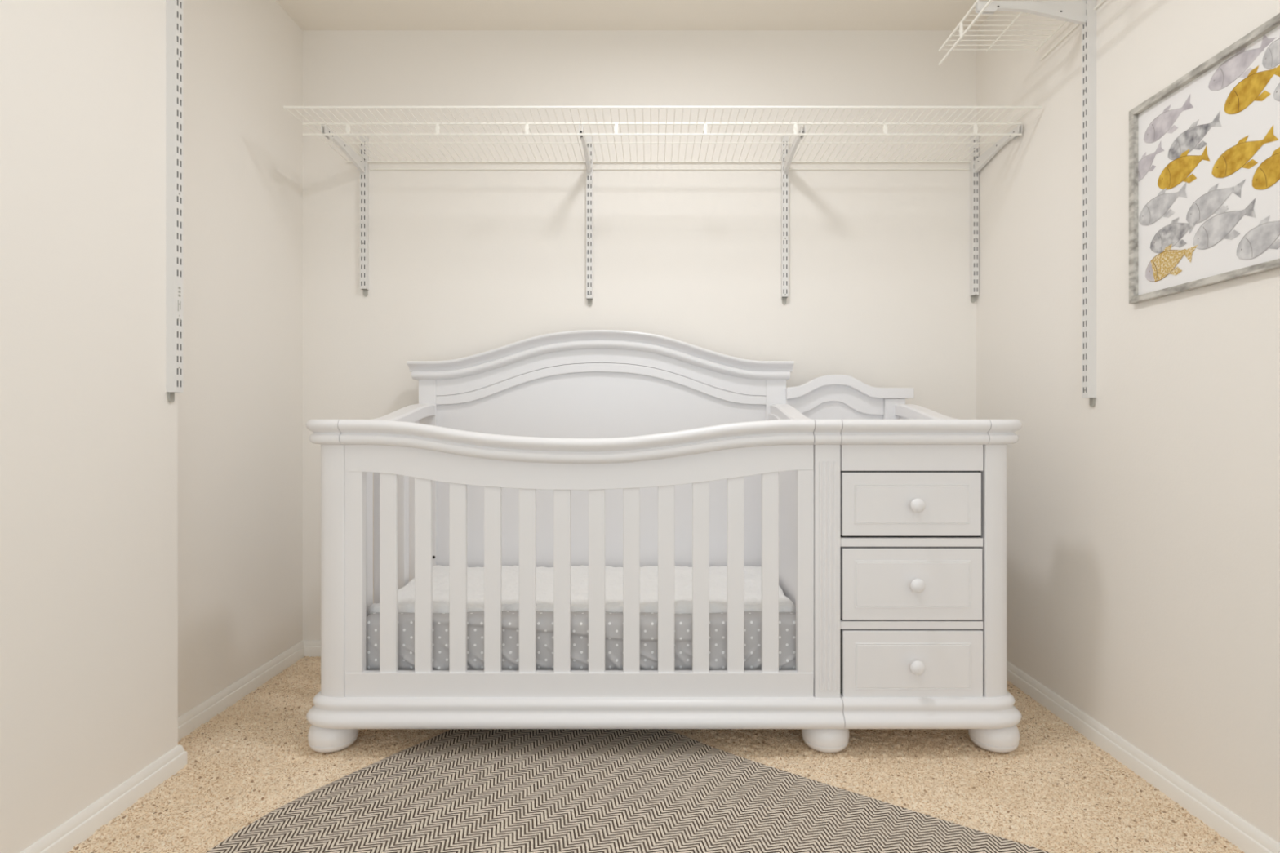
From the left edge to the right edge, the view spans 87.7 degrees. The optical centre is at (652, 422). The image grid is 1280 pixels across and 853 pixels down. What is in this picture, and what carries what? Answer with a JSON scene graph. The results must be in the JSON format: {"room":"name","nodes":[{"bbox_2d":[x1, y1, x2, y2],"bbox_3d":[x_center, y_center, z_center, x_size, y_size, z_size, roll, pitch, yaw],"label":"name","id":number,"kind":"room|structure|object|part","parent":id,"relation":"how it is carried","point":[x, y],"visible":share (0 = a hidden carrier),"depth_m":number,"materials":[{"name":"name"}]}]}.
{"room":"children's room","nodes":[
{"label":"children's room","id":0,"kind":"room"},
{"bbox_2d":[0,0,177,852],"bbox_3d":[-1.401,-0.313,0.077,0.300,2.439,3.354,0,0,0],"label":"wall","id":1,"kind":"structure","parent":0,"point":[89,424],"depth_m":1.45,"materials":[{"name":"white paint"}]},
{"bbox_2d":[20,640,304,852],"bbox_3d":[-1.301,0.881,0.500,0.131,0.060,4.200,0,0,0],"label":"baseboard","id":2,"kind":"structure","parent":1,"relation":"attached to","point":[82,826],"depth_m":1.66,"materials":[{"name":"white paint"}]},
{"bbox_2d":[165,0,182,402],"bbox_3d":[-1.238,-0.723,1.726,0.026,1.341,0.028,0,0,0],"label":"shelf standard","id":3,"kind":"object","parent":1,"relation":"attached to","point":[174,8],"visible":1,"depth_m":1.71,"materials":[{"name":"white metal"}]},
{"bbox_2d":[177,0,302,717],"bbox_3d":[-1.417,-0.313,2.177,0.100,2.439,0.846,0,0,0],"label":"wall","id":4,"kind":"structure","parent":0,"point":[240,403],"depth_m":2.19,"materials":[{"name":"white paint"}]},
{"bbox_2d":[275,0,1001,30],"bbox_3d":[-0.150,-1.582,0.550,3.033,0.100,4.300,0,0,0],"label":"ceiling","id":5,"kind":"structure","parent":0,"point":[308,15],"depth_m":2.50,"materials":[{"name":"white paint"}]},
{"bbox_2d":[302,30,976,639],"bbox_3d":[-0.050,-0.313,2.650,2.833,2.439,0.100,0,0,0],"label":"wall","id":6,"kind":"structure","parent":0,"point":[463,263],"depth_m":2.60,"materials":[{"name":"white paint"}]},
{"bbox_2d":[302,640,320,657],"bbox_3d":[-0.050,0.881,2.592,2.633,0.060,0.015,0,0,0],"label":"baseboard","id":7,"kind":"structure","parent":6,"relation":"attached to","point":[312,647],"depth_m":2.58,"materials":[{"name":"white paint"}]},
{"bbox_2d":[360,135,368,296],"bbox_3d":[-1.119,-0.801,2.587,0.024,0.619,0.026,0,0,0],"label":"shelf standard","id":8,"kind":"object","parent":6,"relation":"attached to","point":[364,177],"visible":0.94,"depth_m":2.58,"materials":[{"name":"white metal"}]},
{"bbox_2d":[320,124,364,173],"bbox_3d":[-1.119,-0.989,2.422,0.014,0.048,0.319,0,0,0],"label":"shelf bracket","id":9,"kind":"object","parent":8,"relation":"attached to","point":[355,158],"visible":0.98,"depth_m":2.44,"materials":[{"name":"white metal"}]},
{"bbox_2d":[283,106,1042,169],"bbox_3d":[0.033,-1.000,2.371,2.447,0.044,0.452,0,0,0],"label":"wire shelf","id":10,"kind":"object","parent":8,"relation":"on","point":[348,124],"visible":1,"depth_m":2.26,"materials":[{"name":"white metal"}]},
{"bbox_3d":[0.033,-1.016,2.592,2.446,0.007,0.007,0,0,0],"label":"long rod","id":11,"kind":"part","parent":10,"relation":"part of","materials":[{"name":"white plastic"}]},
{"bbox_3d":[0.033,-1.016,2.418,2.446,0.005,0.005,0,0,0],"label":"long rod","id":12,"kind":"part","parent":10,"relation":"part of","materials":[{"name":"white plastic"}]},
{"bbox_3d":[0.033,-0.981,2.267,2.446,0.007,0.007,0,0,0],"label":"long rod","id":13,"kind":"part","parent":10,"relation":"part of","materials":[{"name":"white plastic"}]},
{"bbox_3d":[0.033,-1.018,2.267,2.446,0.007,0.007,0,0,0],"label":"long rod","id":14,"kind":"part","parent":10,"relation":"part of","materials":[{"name":"white plastic"}]},
{"bbox_3d":[0.033,-1.018,2.149,2.446,0.007,0.007,0,0,0],"label":"long rod","id":15,"kind":"part","parent":10,"relation":"part of","materials":[{"name":"white plastic"}]},
{"bbox_3d":[0.068,-0.988,2.594,2.335,0.006,0.006,0,0,0],"label":"wall rail","id":16,"kind":"part","parent":10,"relation":"part of","materials":[{"name":"white plastic"}]},
{"bbox_2d":[586,135,593,306],"bbox_3d":[-0.244,-0.783,2.587,0.024,0.656,0.026,0,0,0],"label":"shelf standard","id":17,"kind":"object","parent":6,"relation":"attached to","point":[589,176],"visible":0.9,"depth_m":2.58,"materials":[{"name":"white metal"}]},
{"bbox_2d":[578,124,591,173],"bbox_3d":[-0.244,-0.989,2.422,0.014,0.048,0.319,0,0,0],"label":"shelf bracket","id":18,"kind":"object","parent":17,"relation":"attached to","point":[588,160],"visible":0.97,"depth_m":2.43,"materials":[{"name":"white metal"}]},
{"bbox_2d":[781,135,788,304],"bbox_3d":[0.514,-0.786,2.587,0.024,0.650,0.026,0,0,0],"label":"shelf standard","id":19,"kind":"object","parent":6,"relation":"attached to","point":[784,176],"visible":0.96,"depth_m":2.58,"materials":[{"name":"white metal"}]},
{"bbox_2d":[783,124,805,173],"bbox_3d":[0.514,-0.989,2.422,0.014,0.048,0.319,0,0,0],"label":"shelf bracket","id":20,"kind":"object","parent":19,"relation":"attached to","point":[787,162],"visible":0.97,"depth_m":2.43,"materials":[{"name":"white metal"}]},
{"bbox_2d":[969,135,978,302],"bbox_3d":[1.252,-0.789,2.587,0.024,0.644,0.026,0,0,0],"label":"shelf standard","id":21,"kind":"object","parent":6,"relation":"attached to","point":[974,177],"visible":0.96,"depth_m":2.58,"materials":[{"name":"white metal"}]},
{"bbox_2d":[973,124,1022,173],"bbox_3d":[1.252,-0.989,2.422,0.014,0.048,0.319,0,0,0],"label":"shelf bracket","id":22,"kind":"object","parent":21,"relation":"attached to","point":[980,162],"visible":0.97,"depth_m":2.43,"materials":[{"name":"white metal"}]},
{"bbox_2d":[67,656,1244,852],"bbox_3d":[-0.149,0.910,0.531,2.956,0.010,4.263,0,0,0],"label":"floor","id":23,"kind":"structure","parent":0,"point":[1058,791],"depth_m":1.70,"materials":[{"name":"beige carpet"}]},
{"bbox_2d":[205,728,1049,852],"bbox_3d":[0.069,0.903,1.019,2.176,0.007,1.526,0,0,34],"label":"rug","id":24,"kind":"object","parent":23,"relation":"on","point":[454,790],"visible":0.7,"depth_m":1.56,"materials":[{"name":"grey fabric"}]},
{"bbox_2d":[306,329,1022,752],"bbox_3d":[0.032,0.283,2.161,1.996,1.248,0.734,0,0,0],"label":"crib","id":25,"kind":"object","parent":23,"relation":"on","point":[882,522],"visible":0.98,"depth_m":1.83,"materials":[{"name":"white paint"}]},
{"bbox_3d":[-0.908,0.026,1.893,0.116,0.070,0.198,0,0,0],"label":"moulding","id":26,"kind":"part","parent":25,"relation":"part of","materials":[{"name":"white paint"}]},
{"bbox_3d":[-0.888,0.415,1.911,0.081,0.737,0.159,0,0,0],"label":"corner post","id":27,"kind":"part","parent":25,"relation":"part of","materials":[{"name":"white paint"}]},
{"bbox_3d":[-0.838,-0.018,2.173,0.064,0.102,0.614,0,0,0],"label":"rail","id":28,"kind":"part","parent":25,"relation":"part of","materials":[{"name":"white paint"}]},
{"bbox_3d":[-0.837,0.334,2.492,0.066,1.002,0.038,0,0,0],"label":"headboard post","id":29,"kind":"part","parent":25,"relation":"part of","materials":[{"name":"white paint"}]},
{"bbox_3d":[-0.223,0.796,1.893,1.484,0.078,0.195,0,0,0],"label":"moulding","id":30,"kind":"part","parent":25,"relation":"part of","materials":[{"name":"white paint"}]},
{"bbox_3d":[-0.205,0.052,1.838,1.287,0.122,0.086,0,0,0],"label":"rail","id":31,"kind":"part","parent":25,"relation":"part of","materials":[{"name":"white paint"}]},
{"bbox_3d":[-0.202,0.729,1.845,1.293,0.077,0.022,0,0,0],"label":"rail","id":32,"kind":"part","parent":25,"relation":"part of","materials":[{"name":"white paint"}]},
{"bbox_2d":[366,565,795,670],"bbox_3d":[-0.201,0.613,2.168,1.251,0.194,0.610,0,0,0],"label":"mattress","id":33,"kind":"object","parent":25,"relation":"on","point":[648,574],"visible":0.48,"depth_m":1.88,"materials":[{"name":"white fabric"}]},
{"bbox_3d":[-0.191,-0.265,2.484,1.421,0.152,0.088,0,0,0],"label":"crown moulding","id":34,"kind":"part","parent":25,"relation":"part of","materials":[{"name":"white paint"}]},
{"bbox_3d":[-0.191,0.272,2.492,1.227,0.951,0.012,0,0,0],"label":"headboard panel","id":35,"kind":"part","parent":25,"relation":"part of","materials":[{"name":"white paint"}]},
{"bbox_3d":[0.460,0.334,2.492,0.074,1.002,0.038,0,0,0],"label":"headboard post","id":36,"kind":"part","parent":25,"relation":"part of","materials":[{"name":"white paint"}]},
{"bbox_3d":[0.446,0.387,2.171,0.028,0.840,0.619,0,0,0],"label":"divider panel","id":37,"kind":"part","parent":25,"relation":"part of","materials":[{"name":"white paint"}]},
{"bbox_3d":[0.468,-0.018,2.173,0.059,0.102,0.614,0,0,0],"label":"divider rail","id":38,"kind":"part","parent":25,"relation":"part of","materials":[{"name":"white paint"}]},
{"bbox_3d":[0.482,0.415,1.876,0.070,0.737,0.090,0,0,0],"label":"post","id":39,"kind":"part","parent":25,"relation":"part of","materials":[{"name":"white paint"}]},
{"bbox_3d":[0.476,0.026,1.838,0.072,0.070,0.086,0,0,0],"label":"moulding","id":40,"kind":"part","parent":25,"relation":"part of","materials":[{"name":"white paint"}]},
{"bbox_3d":[0.677,-0.014,2.488,0.364,0.142,0.016,0,0,0],"label":"changer panel","id":41,"kind":"part","parent":25,"relation":"part of","materials":[{"name":"white paint"}]},
{"bbox_3d":[0.897,0.374,2.480,0.075,0.923,0.048,0,0,0],"label":"changer post","id":42,"kind":"part","parent":25,"relation":"part of","materials":[{"name":"white paint"}]},
{"bbox_3d":[0.926,0.399,2.179,0.028,0.866,0.635,0,0,0],"label":"panel","id":43,"kind":"part","parent":25,"relation":"part of","materials":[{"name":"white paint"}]},
{"bbox_3d":[0.715,0.225,1.843,0.383,0.175,0.019,0,0,0],"label":"drawer","id":44,"kind":"part","parent":25,"relation":"part of","materials":[{"name":"white paint"}]},
{"bbox_3d":[0.717,0.446,1.843,0.385,0.197,0.019,0,0,0],"label":"drawer","id":45,"kind":"part","parent":25,"relation":"part of","materials":[{"name":"white paint"}]},
{"bbox_3d":[0.716,0.560,1.845,0.394,0.022,0.019,0,0,0],"label":"chest rail","id":46,"kind":"part","parent":25,"relation":"part of","materials":[{"name":"white paint"}]},
{"bbox_3d":[0.716,0.331,1.845,0.394,0.024,0.019,0,0,0],"label":"chest rail","id":47,"kind":"part","parent":25,"relation":"part of","materials":[{"name":"white paint"}]},
{"bbox_3d":[0.718,0.672,1.843,0.385,0.194,0.019,0,0,0],"label":"drawer","id":48,"kind":"part","parent":25,"relation":"part of","materials":[{"name":"white paint"}]},
{"bbox_3d":[0.714,0.026,1.838,0.399,0.070,0.086,0,0,0],"label":"moulding","id":49,"kind":"part","parent":25,"relation":"part of","materials":[{"name":"white paint"}]},
{"bbox_3d":[0.721,0.667,1.816,0.039,0.039,0.037,0,0,0],"label":"knob","id":50,"kind":"part","parent":25,"relation":"part of","materials":[{"name":"white paint"}]},
{"bbox_3d":[0.721,0.444,1.816,0.039,0.039,0.037,0,0,0],"label":"knob","id":51,"kind":"part","parent":25,"relation":"part of","materials":[{"name":"white paint"}]},
{"bbox_3d":[0.721,0.226,1.816,0.039,0.039,0.037,0,0,0],"label":"knob","id":52,"kind":"part","parent":25,"relation":"part of","materials":[{"name":"white paint"}]},
{"bbox_3d":[0.923,-0.018,2.173,0.057,0.102,0.614,0,0,0],"label":"rail","id":53,"kind":"part","parent":25,"relation":"part of","materials":[{"name":"white paint"}]},
{"bbox_3d":[0.775,0.796,1.893,0.509,0.078,0.196,0,0,0],"label":"moulding","id":54,"kind":"part","parent":25,"relation":"part of","materials":[{"name":"white paint"}]},
{"bbox_3d":[0.955,0.415,1.911,0.078,0.737,0.159,0,0,0],"label":"corner post","id":55,"kind":"part","parent":25,"relation":"part of","materials":[{"name":"white paint"}]},
{"bbox_3d":[0.972,0.026,1.893,0.116,0.070,0.198,0,0,0],"label":"moulding","id":56,"kind":"part","parent":25,"relation":"part of","materials":[{"name":"white paint"}]},
{"bbox_2d":[976,0,1279,844],"bbox_3d":[1.316,-0.313,0.500,0.100,2.439,4.200,0,0,0],"label":"wall","id":57,"kind":"structure","parent":0,"point":[1144,521],"depth_m":1.76,"materials":[{"name":"white paint"}]},
{"bbox_2d":[1081,0,1096,406],"bbox_3d":[1.254,-0.719,1.911,0.026,1.348,0.028,0,0,0],"label":"shelf standard","id":58,"kind":"object","parent":57,"relation":"attached to","point":[1089,28],"visible":1,"depth_m":1.90,"materials":[{"name":"white metal"}]},
{"bbox_2d":[938,0,1104,65],"bbox_3d":[1.097,-1.189,1.508,0.332,0.052,1.318,0,0,0],"label":"wire shelf","id":59,"kind":"object","parent":58,"relation":"on","point":[960,25],"visible":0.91,"depth_m":2.06,"materials":[{"name":"white metal"}]},
{"bbox_3d":[0.935,-1.212,1.508,0.007,0.007,1.317,0,0,0],"label":"long rod","id":60,"kind":"part","parent":59,"relation":"part of","materials":[{"name":"white plastic"}]},
{"bbox_3d":[0.935,-1.167,1.508,0.007,0.007,1.317,0,0,0],"label":"long rod","id":61,"kind":"part","parent":59,"relation":"part of","materials":[{"name":"white plastic"}]},
{"bbox_3d":[1.088,-1.210,1.508,0.005,0.005,1.317,0,0,0],"label":"long rod","id":62,"kind":"part","parent":59,"relation":"part of","materials":[{"name":"white plastic"}]},
{"bbox_3d":[1.246,-1.210,1.508,0.007,0.007,1.317,0,0,0],"label":"long rod","id":63,"kind":"part","parent":59,"relation":"part of","materials":[{"name":"white plastic"}]},
{"bbox_3d":[1.260,-1.180,1.508,0.006,0.006,1.317,0,0,0],"label":"wall rail","id":64,"kind":"part","parent":59,"relation":"part of","materials":[{"name":"white plastic"}]},
{"bbox_2d":[975,0,1086,25],"bbox_3d":[1.086,-1.176,1.911,0.311,0.062,0.014,0,0,0],"label":"shelf bracket","id":65,"kind":"object","parent":58,"relation":"attached to","point":[1073,11],"visible":0.96,"depth_m":1.91,"materials":[{"name":"white metal"}]},
{"bbox_2d":[1007,661,1279,852],"bbox_3d":[1.259,0.881,0.500,0.015,0.060,4.200,0,0,0],"label":"baseboard","id":66,"kind":"structure","parent":57,"relation":"attached to","point":[1249,839],"depth_m":1.66,"materials":[{"name":"white paint"}]},
{"bbox_2d":[1128,13,1279,303],"bbox_3d":[1.258,-0.564,1.357,0.015,0.506,0.780,0,0,0],"label":"framed picture","id":67,"kind":"object","parent":57,"relation":"attached to","point":[1204,149],"visible":1,"depth_m":1.51,"materials":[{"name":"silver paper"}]},
{"bbox_3d":[1.258,-0.564,1.739,0.015,0.505,0.016,0,0,0],"label":"frame","id":68,"kind":"part","parent":67,"relation":"part of","materials":[{"name":"grey wood"}]},
{"bbox_3d":[1.258,-0.809,1.357,0.015,0.016,0.779,0,0,0],"label":"frame","id":69,"kind":"part","parent":67,"relation":"part of","materials":[{"name":"grey wood"}]},
{"bbox_3d":[1.258,-0.319,1.357,0.015,0.016,0.779,0,0,0],"label":"frame","id":70,"kind":"part","parent":67,"relation":"part of","materials":[{"name":"grey wood"}]}
]}

